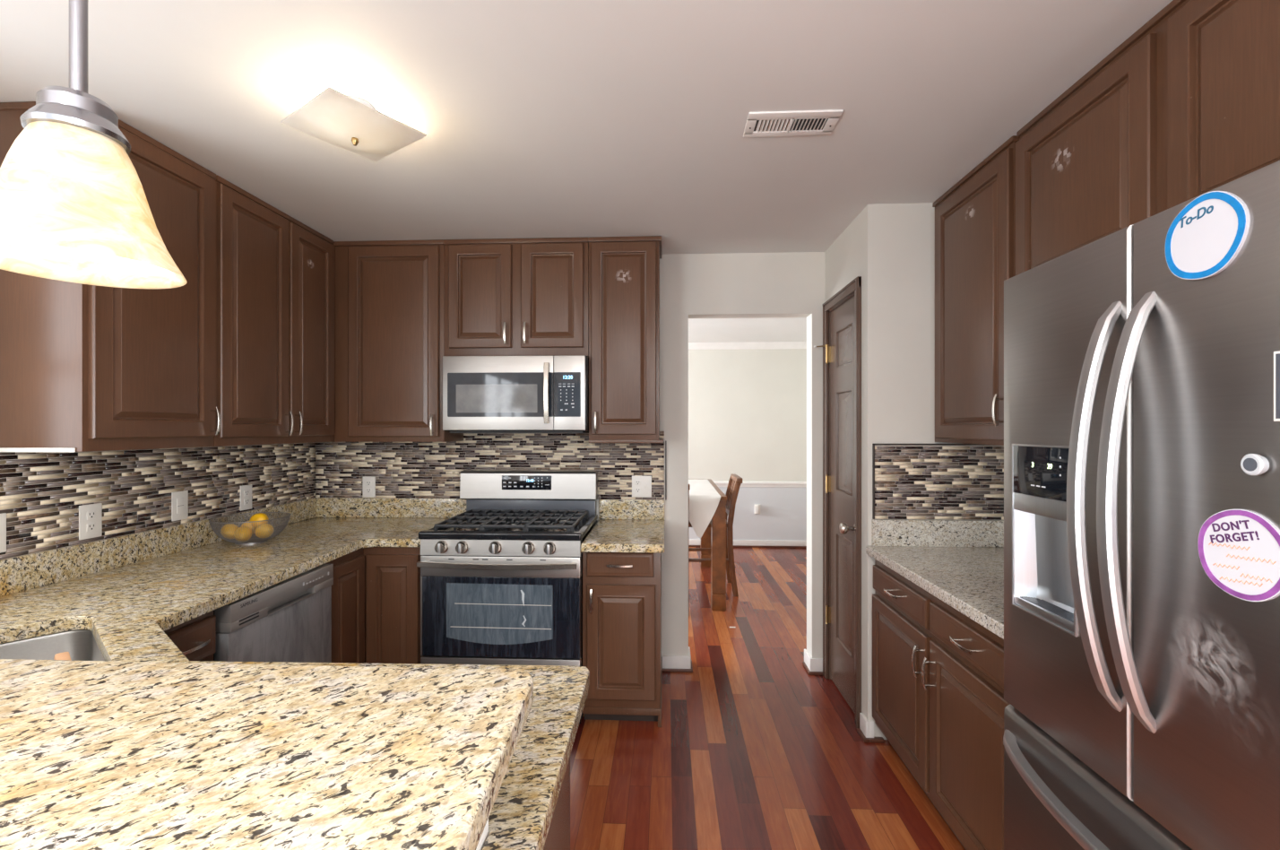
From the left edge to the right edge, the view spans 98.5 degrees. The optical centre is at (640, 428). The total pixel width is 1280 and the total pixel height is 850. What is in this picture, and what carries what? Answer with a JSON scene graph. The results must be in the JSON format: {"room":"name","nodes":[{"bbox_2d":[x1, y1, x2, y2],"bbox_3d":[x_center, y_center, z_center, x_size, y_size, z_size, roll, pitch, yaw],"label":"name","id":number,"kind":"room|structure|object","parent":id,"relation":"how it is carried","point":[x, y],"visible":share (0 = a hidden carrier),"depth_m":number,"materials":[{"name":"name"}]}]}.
{"room":"kitchen","nodes":[
{"label":"kitchen","id":0,"kind":"room"},
{"bbox_2d":[475,818,488,849],"bbox_3d":[-1.145,0.902,0.715,1.885,1.030,0.120,0,0,3],"label":"wall","id":1,"kind":"structure","parent":0,"point":[484,835],"depth_m":0.71,"materials":[{"name":"white paint"}]},
{"bbox_2d":[0,658,533,849],"bbox_3d":[-1.105,0.367,0.598,1.937,0.040,0.490,0,0,3],"label":"bar","id":2,"kind":"object","parent":1,"relation":"on","point":[95,755],"visible":1,"depth_m":0.58,"materials":[{"name":"beige stone"}]},
{"bbox_2d":[0,0,1172,342],"bbox_3d":[-0.467,-1.063,1.774,5.500,0.080,10.500,0,0,3],"label":"ceiling","id":3,"kind":"structure","parent":0,"point":[539,118],"depth_m":1.70,"materials":[{"name":"paint"}]},
{"bbox_2d":[0,0,186,288],"bbox_3d":[-0.664,-0.607,0.652,0.198,0.833,0.198,0,0,3],"label":"pendant lamp","id":4,"kind":"object","parent":3,"relation":"hanging from","point":[74,207],"visible":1,"depth_m":0.62,"materials":[{"name":"white glass"}]},
{"bbox_2d":[280,86,426,161],"bbox_3d":[-0.908,-0.962,1.757,0.306,0.122,0.306,0,0,35],"label":"ceiling light","id":5,"kind":"object","parent":3,"relation":"attached to","point":[353,125],"visible":1,"depth_m":1.71,"materials":[{"name":"white glass"}]},
{"bbox_2d":[743,109,843,137],"bbox_3d":[0.506,-1.019,1.847,0.300,0.008,0.146,0,0,3],"label":"ceiling vent","id":6,"kind":"object","parent":3,"relation":"in","point":[803,123],"visible":1,"depth_m":1.84,"materials":[{"name":"white metal"}]},
{"bbox_2d":[596,251,824,657],"bbox_3d":[0.070,0.197,3.300,4.310,2.440,0.120,0,0,3],"label":"wall","id":7,"kind":"structure","parent":0,"point":[734,285],"depth_m":3.23,"materials":[{"name":"paint"}]},
{"bbox_2d":[333,239,463,441],"bbox_3d":[-1.361,-0.474,3.127,0.612,1.093,0.361,0,0,3],"label":"upper cabinet","id":8,"kind":"object","parent":7,"relation":"attached to","point":[389,295],"visible":0.91,"depth_m":2.98,"materials":[{"name":"brown paint"}]},
{"bbox_2d":[315,430,666,499],"bbox_3d":[-0.901,0.214,3.280,2.116,0.406,0.010,0,0,3],"label":"backsplash","id":9,"kind":"structure","parent":7,"relation":"attached to","point":[401,470],"depth_m":3.28,"materials":[{"name":"tile"}]},
{"bbox_2d":[362,476,375,497],"bbox_3d":[-1.626,0.350,3.307,0.078,0.124,0.009,0,0,3],"label":"wall outlet","id":10,"kind":"object","parent":9,"relation":"attached to","point":[368,483],"visible":1,"depth_m":3.30,"materials":[{"name":"white plastic"}]},
{"bbox_2d":[365,480,371,492],"bbox_3d":[-1.626,0.350,3.304,0.031,0.072,0.003,0,0,3],"label":"receptacle","id":11,"kind":"object","parent":10,"relation":"attached to","point":[367,482],"depth_m":3.30,"materials":[{"name":"white plastic"}]},
{"bbox_2d":[631,475,651,497],"bbox_3d":[0.010,0.339,3.225,0.116,0.126,0.018,0,0,3],"label":"wall outlet","id":12,"kind":"object","parent":9,"relation":"attached to","point":[641,485],"visible":1,"depth_m":3.23,"materials":[{"name":"white plastic"}]},
{"bbox_2d":[635,480,639,492],"bbox_3d":[-0.013,0.339,3.228,0.031,0.072,0.003,0,0,3],"label":"receptacle","id":13,"kind":"object","parent":12,"relation":"attached to","point":[637,482],"depth_m":3.23,"materials":[{"name":"white plastic"}]},
{"bbox_2d":[443,237,588,357],"bbox_3d":[-0.662,-0.705,3.094,0.785,0.632,0.361,0,0,3],"label":"upper cabinet","id":14,"kind":"object","parent":7,"relation":"attached to","point":[504,297],"visible":0.93,"depth_m":2.96,"materials":[{"name":"brown paint"}]},
{"bbox_2d":[442,354,588,432],"bbox_3d":[-0.651,-0.179,3.047,0.756,0.406,0.428,0,0,3],"label":"microwave","id":15,"kind":"object","parent":14,"relation":"attached to","point":[481,393],"visible":0.99,"depth_m":2.88,"materials":[{"name":"silver metal"}]},
{"bbox_2d":[588,235,663,442],"bbox_3d":[-0.070,-0.471,3.066,0.400,1.099,0.361,0,0,3],"label":"upper cabinet","id":16,"kind":"object","parent":7,"relation":"attached to","point":[624,272],"visible":1,"depth_m":2.92,"materials":[{"name":"brown paint"}]},
{"bbox_2d":[661,646,822,674],"bbox_3d":[0.601,1.373,3.268,0.948,0.088,0.162,0,0,3],"label":"baseboard","id":17,"kind":"structure","parent":7,"relation":"attached to","point":[673,663],"depth_m":3.22,"materials":[{"name":"white paint"}]},
{"bbox_2d":[688,348,806,540],"bbox_3d":[-0.208,0.197,6.727,5.190,2.440,0.120,0,0,3],"label":"wall","id":18,"kind":"structure","parent":0,"point":[748,408],"depth_m":6.60,"materials":[{"name":"paint"}]},
{"bbox_2d":[688,486,806,540],"bbox_3d":[-0.211,1.016,6.666,4.950,0.631,0.003,0,0,3],"label":"wainscoting","id":19,"kind":"structure","parent":18,"relation":"attached to","point":[782,515],"depth_m":6.58,"materials":[{"name":"paint"}]},
{"bbox_2d":[688,341,806,349],"bbox_3d":[-0.213,-0.986,6.632,4.950,0.075,0.070,0,0,3],"label":"trim","id":20,"kind":"structure","parent":18,"relation":"attached to","point":[762,345],"depth_m":6.56,"materials":[{"name":"white paint"}]},
{"bbox_2d":[688,539,806,547],"bbox_3d":[-0.212,1.375,6.653,4.950,0.085,0.028,0,0,3],"label":"baseboard","id":21,"kind":"structure","parent":18,"relation":"attached to","point":[744,543],"depth_m":6.57,"materials":[{"name":"white paint"}]},
{"bbox_2d":[754,503,760,513],"bbox_3d":[1.401,0.962,6.558,0.072,0.116,0.060,0,0,3],"label":"plug","id":22,"kind":"object","parent":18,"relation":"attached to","point":[756,505],"visible":1,"depth_m":6.53,"materials":[{"name":"white plastic"}]},
{"bbox_2d":[713,481,806,487],"bbox_3d":[-0.212,0.666,6.654,4.950,0.072,0.026,0,0,3],"label":"trim","id":23,"kind":"structure","parent":18,"relation":"attached to","point":[772,484],"depth_m":6.57,"materials":[{"name":"white paint"}]},
{"bbox_2d":[570,546,965,849],"bbox_3d":[-0.467,1.467,1.774,5.500,0.100,10.500,0,0,3],"label":"floor","id":24,"kind":"structure","parent":0,"point":[751,749],"depth_m":2.37,"materials":[{"name":"brown wood"}]},
{"bbox_2d":[164,610,215,661],"bbox_3d":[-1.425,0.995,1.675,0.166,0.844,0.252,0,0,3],"label":"base cabinet","id":25,"kind":"object","parent":24,"relation":"on","point":[194,637],"visible":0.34,"depth_m":1.71,"materials":[{"name":"brown paint"}]},
{"bbox_2d":[213,563,333,662],"bbox_3d":[-1.633,0.998,2.107,0.603,0.838,0.560,0,0,3],"label":"dishwasher","id":26,"kind":"object","parent":24,"relation":"on","point":[289,620],"visible":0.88,"depth_m":2.07,"materials":[{"name":"metal"}]},
{"bbox_2d":[324,546,421,663],"bbox_3d":[-1.507,0.995,2.844,0.922,0.844,0.900,0,0,3],"label":"base cabinet","id":27,"kind":"object","parent":24,"relation":"on","point":[376,591],"visible":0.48,"depth_m":2.66,"materials":[{"name":"brown paint"}]},
{"bbox_2d":[0,497,589,849],"bbox_3d":[-1.051,0.494,1.972,1.955,0.155,2.640,0,0,3],"label":"countertop","id":28,"kind":"structure","parent":27,"relation":"on","point":[128,590],"depth_m":1.80,"materials":[{"name":"beige stone"}]},
{"bbox_2d":[0,629,104,660],"bbox_3d":[-1.438,0.661,1.195,0.780,0.175,0.440,0,0,41],"label":"sink","id":29,"kind":"object","parent":28,"relation":"in","point":[82,644],"visible":0.17,"depth_m":1.53,"materials":[{"name":"metal"}]},
{"bbox_2d":[53,651,71,660],"bbox_3d":[-1.491,0.667,1.424,0.084,0.160,0.028,0,0,41],"label":"sponge","id":30,"kind":"object","parent":29,"relation":"in","point":[65,655],"visible":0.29,"depth_m":1.42,"materials":[{"name":"orange"}]},
{"bbox_2d":[208,511,290,544],"bbox_3d":[-1.825,0.473,2.589,0.314,0.117,0.314,0,0,-6],"label":"fruit bowl","id":31,"kind":"object","parent":28,"relation":"on","point":[252,540],"visible":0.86,"depth_m":2.53,"materials":[{"name":"clear glass"}]},
{"bbox_2d":[220,523,238,538],"bbox_3d":[-1.911,0.480,2.573,0.092,0.070,0.069,0,0,34],"label":"lemon","id":32,"kind":"object","parent":31,"relation":"in","point":[232,524],"visible":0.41,"depth_m":2.55,"materials":[{"name":"yellow food"}]},
{"bbox_2d":[233,526,252,542],"bbox_3d":[-1.830,0.486,2.544,0.081,0.071,0.075,0,0,28],"label":"lemon","id":33,"kind":"object","parent":31,"relation":"in","point":[238,528],"visible":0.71,"depth_m":2.52,"materials":[{"name":"yellow food"}]},
{"bbox_2d":[241,520,256,534],"bbox_3d":[-1.867,0.474,2.646,0.080,0.070,0.077,0,0,22],"label":"lemon","id":34,"kind":"object","parent":31,"relation":"in","point":[250,526],"visible":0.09,"depth_m":2.62,"materials":[{"name":"yellow food"}]},
{"bbox_2d":[249,512,268,527],"bbox_3d":[-1.802,0.434,2.608,0.081,0.069,0.077,0,0,-15],"label":"lemon","id":35,"kind":"object","parent":31,"relation":"in","point":[259,516],"visible":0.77,"depth_m":2.58,"materials":[{"name":"yellow food"}]},
{"bbox_2d":[254,523,273,537],"bbox_3d":[-1.748,0.476,2.565,0.080,0.068,0.077,0,0,-13],"label":"lemon","id":36,"kind":"object","parent":31,"relation":"in","point":[262,524],"visible":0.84,"depth_m":2.54,"materials":[{"name":"yellow food"}]},
{"bbox_2d":[416,469,597,723],"bbox_3d":[-0.650,0.831,2.892,0.784,1.172,0.724,0,0,3],"label":"gas range","id":37,"kind":"object","parent":24,"relation":"on","point":[501,577],"visible":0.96,"depth_m":2.60,"materials":[{"name":"silver metal"}]},
{"bbox_2d":[418,514,597,540],"bbox_3d":[-0.646,0.508,2.898,0.776,0.042,0.632,0,0,3],"label":"cooktop","id":38,"kind":"object","parent":37,"relation":"in","point":[580,531],"depth_m":2.65,"materials":[{"name":"black metal"}]},
{"bbox_2d":[579,519,596,723],"bbox_3d":[-0.644,0.965,2.939,0.760,0.865,0.630,0,0,3],"label":"panel","id":39,"kind":"object","parent":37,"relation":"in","point":[590,529],"depth_m":2.64,"materials":[{"name":"brown wood"}]},
{"bbox_2d":[543,756,570,849],"bbox_3d":[-0.562,0.995,1.008,0.806,0.844,0.511,0,0,3],"label":"base cabinet","id":40,"kind":"object","parent":24,"relation":"on","point":[558,834],"visible":0.02,"depth_m":1.10,"materials":[{"name":"brown paint"}]},
{"bbox_2d":[582,552,662,726],"bbox_3d":[-0.073,0.995,2.899,0.376,0.844,0.656,0,0,3],"label":"base cabinet","id":41,"kind":"object","parent":24,"relation":"on","point":[622,591],"visible":0.91,"depth_m":2.61,"materials":[{"name":"brown paint"}]},
{"bbox_2d":[580,499,664,553],"bbox_3d":[-0.064,0.494,2.894,0.384,0.155,0.705,0,0,3],"label":"countertop","id":42,"kind":"structure","parent":41,"relation":"on","point":[623,525],"depth_m":2.93,"materials":[{"name":"beige stone"}]},
{"bbox_2d":[688,484,690,615],"bbox_3d":[0.159,0.918,4.392,0.454,1.003,0.510,0,0,3],"label":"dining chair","id":43,"kind":"object","parent":24,"relation":"on","point":[688,484],"visible":0.08,"depth_m":4.18,"materials":[{"name":"brown wood"}]},
{"bbox_2d":[688,478,726,610],"bbox_3d":[0.138,0.972,5.039,1.144,0.890,1.470,0,0,3],"label":"dining table","id":44,"kind":"object","parent":24,"relation":"on","point":[713,537],"visible":0.36,"depth_m":4.29,"materials":[{"name":"brown wood"}]},
{"bbox_2d":[688,479,720,537],"bbox_3d":[0.148,0.686,4.990,1.026,0.326,1.417,0,0,3],"label":"tablecloth","id":45,"kind":"object","parent":44,"relation":"on","point":[704,498],"visible":0.27,"depth_m":4.27,"materials":[{"name":"white fabric"}]},
{"bbox_2d":[688,473,742,596],"bbox_3d":[0.621,0.918,4.881,0.510,1.003,0.454,0,0,3],"label":"dining chair","id":46,"kind":"object","parent":24,"relation":"on","point":[735,480],"visible":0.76,"depth_m":4.66,"materials":[{"name":"brown wood"}]},
{"bbox_2d":[872,559,1010,849],"bbox_3d":[1.291,0.995,1.940,0.616,0.844,1.090,0,0,3],"label":"base cabinet","id":47,"kind":"object","parent":24,"relation":"on","point":[938,701],"visible":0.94,"depth_m":1.85,"materials":[{"name":"brown paint"}]},
{"bbox_2d":[865,518,1003,639],"bbox_3d":[1.314,0.492,1.945,0.618,0.159,1.110,0,0,3],"label":"countertop","id":48,"kind":"structure","parent":47,"relation":"on","point":[960,563],"depth_m":2.25,"materials":[{"name":"beige stone"}]},
{"bbox_2d":[1003,160,1279,849],"bbox_3d":[1.183,0.518,0.982,0.759,1.798,0.766,0,0,3],"label":"refrigerator","id":49,"kind":"object","parent":24,"relation":"on","point":[1143,694],"visible":1,"depth_m":0.96,"materials":[{"name":"grey metal"}]},
{"bbox_2d":[1164,190,1250,279],"bbox_3d":[0.879,-0.299,0.859,0.006,0.131,0.131,0,0,3],"label":"magnet","id":50,"kind":"object","parent":49,"relation":"attached to","point":[1208,233],"visible":1,"depth_m":0.85,"materials":[{"name":"white plastic"}]},
{"bbox_2d":[1197,509,1279,601],"bbox_3d":[0.876,0.183,0.802,0.005,0.131,0.131,0,0,3],"label":"magnet","id":51,"kind":"object","parent":49,"relation":"attached to","point":[1239,549],"visible":1,"depth_m":0.80,"materials":[{"name":"white laminate"}]},
{"bbox_2d":[1240,453,1269,475],"bbox_3d":[0.871,0.051,0.782,0.013,0.031,0.031,0,0,3],"label":"magnet","id":52,"kind":"object","parent":49,"relation":"attached to","point":[1250,463],"visible":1,"depth_m":0.78,"materials":[{"name":"white plastic"}]},
{"bbox_2d":[1273,350,1279,421],"bbox_3d":[0.873,-0.058,0.730,0.005,0.096,0.060,0,0,3],"label":"photo magnet","id":53,"kind":"object","parent":49,"relation":"attached to","point":[1276,354],"visible":1,"depth_m":0.76,"materials":[{"name":"white plastic"}]},
{"bbox_2d":[1275,353,1279,418],"bbox_3d":[0.871,-0.058,0.730,0.001,0.089,0.053,0,0,3],"label":"picture","id":54,"kind":"object","parent":53,"relation":"attached to","point":[1277,355],"depth_m":0.75},
{"bbox_2d":[824,203,892,739],"bbox_3d":[1.111,0.197,2.851,0.110,2.440,0.680,0,0,3],"label":"wall","id":55,"kind":"structure","parent":0,"point":[864,249],"depth_m":2.51,"materials":[{"name":"paint"}]},
{"bbox_2d":[813,276,861,728],"bbox_3d":[1.069,0.349,2.883,0.175,2.135,0.576,0,0,3],"label":"door","id":56,"kind":"structure","parent":55,"relation":"in","point":[842,312],"depth_m":2.88,"materials":[{"name":"brown paint"}]},
{"bbox_2d":[856,712,884,743],"bbox_3d":[1.059,1.373,2.533,0.093,0.088,0.096,0,0,3],"label":"baseboard","id":57,"kind":"structure","parent":55,"relation":"attached to","point":[866,730],"depth_m":2.50,"materials":[{"name":"white paint"}]},
{"bbox_2d":[892,202,961,519],"bbox_3d":[1.462,0.197,2.549,0.620,2.440,0.110,0,0,3],"label":"wall","id":58,"kind":"structure","parent":0,"point":[913,224],"depth_m":2.50,"materials":[{"name":"paint"}]},
{"bbox_2d":[872,443,1003,519],"bbox_3d":[1.353,0.239,2.493,0.591,0.343,0.010,0,0,3],"label":"backsplash","id":59,"kind":"structure","parent":58,"relation":"attached to","point":[949,481],"depth_m":2.49,"materials":[{"name":"tile"}]},
{"bbox_2d":[932,135,1020,445],"bbox_3d":[1.451,-0.480,2.203,0.370,1.082,0.580,0,0,3],"label":"upper cabinet","id":60,"kind":"object","parent":58,"relation":"attached to","point":[975,218],"visible":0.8,"depth_m":2.15,"materials":[{"name":"brown paint"}]},
{"bbox_3d":[-2.177,0.197,0.123,0.120,2.440,6.680,0,0,3],"label":"wall","id":61,"kind":"structure","parent":0,"visible":0},
{"bbox_2d":[0,101,220,452],"bbox_3d":[-1.849,-0.473,1.969,0.361,1.095,0.505,0,0,3],"label":"upper cabinet","id":62,"kind":"object","parent":61,"relation":"attached to","point":[84,367],"visible":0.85,"depth_m":1.83,"materials":[{"name":"brown paint"}]},
{"bbox_2d":[0,441,315,559],"bbox_3d":[-2.002,0.244,2.463,0.007,0.346,1.732,0,0,3],"label":"backsplash","id":63,"kind":"structure","parent":61,"relation":"attached to","point":[42,493],"depth_m":2.19,"materials":[{"name":"tile"}]},
{"bbox_2d":[0,512,6,552],"bbox_3d":[-2.031,0.332,1.726,0.009,0.124,0.078,0,0,3],"label":"wall outlet","id":64,"kind":"object","parent":63,"relation":"attached to","point":[3,516],"visible":1,"depth_m":1.75,"materials":[{"name":"white plastic"}]},
{"bbox_2d":[78,502,102,539],"bbox_3d":[-2.017,0.340,2.024,0.009,0.124,0.078,0,0,3],"label":"wall outlet","id":65,"kind":"object","parent":63,"relation":"attached to","point":[90,515],"visible":1,"depth_m":2.02,"materials":[{"name":"white plastic"}]},
{"bbox_2d":[86,510,95,531],"bbox_3d":[-2.014,0.340,2.024,0.003,0.072,0.031,0,0,3],"label":"receptacle","id":66,"kind":"object","parent":65,"relation":"attached to","point":[90,514],"depth_m":2.02,"materials":[{"name":"white plastic"}]},
{"bbox_2d":[171,490,188,520],"bbox_3d":[-2.000,0.335,2.396,0.009,0.124,0.078,0,0,3],"label":"light switch","id":67,"kind":"object","parent":63,"relation":"attached to","point":[179,499],"visible":1,"depth_m":2.39,"materials":[{"name":"white plastic"}]},
{"bbox_2d":[239,484,251,510],"bbox_3d":[-1.982,0.346,2.774,0.009,0.124,0.078,0,0,3],"label":"wall outlet","id":68,"kind":"object","parent":63,"relation":"attached to","point":[246,490],"visible":1,"depth_m":2.77,"materials":[{"name":"white plastic"}]},
{"bbox_2d":[244,489,249,504],"bbox_3d":[-1.979,0.346,2.774,0.003,0.072,0.031,0,0,3],"label":"receptacle","id":69,"kind":"object","parent":68,"relation":"attached to","point":[246,491],"depth_m":2.77,"materials":[{"name":"white plastic"}]},
{"bbox_2d":[213,174,334,446],"bbox_3d":[-1.811,-0.474,2.768,0.361,1.093,1.088,0,0,3],"label":"upper cabinet","id":70,"kind":"object","parent":61,"relation":"attached to","point":[274,272],"visible":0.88,"depth_m":2.50,"materials":[{"name":"brown paint"}]},
{"bbox_3d":[1.570,0.197,-0.454,0.120,2.440,5.880,0,0,3],"label":"wall","id":71,"kind":"structure","parent":0,"visible":0},
{"bbox_2d":[1015,0,1279,275],"bbox_3d":[1.425,-0.717,1.292,0.336,0.608,1.200,0,0,3],"label":"upper cabinet","id":72,"kind":"object","parent":71,"relation":"attached to","point":[1187,107],"visible":0.75,"depth_m":1.37,"materials":[{"name":"brown paint"}]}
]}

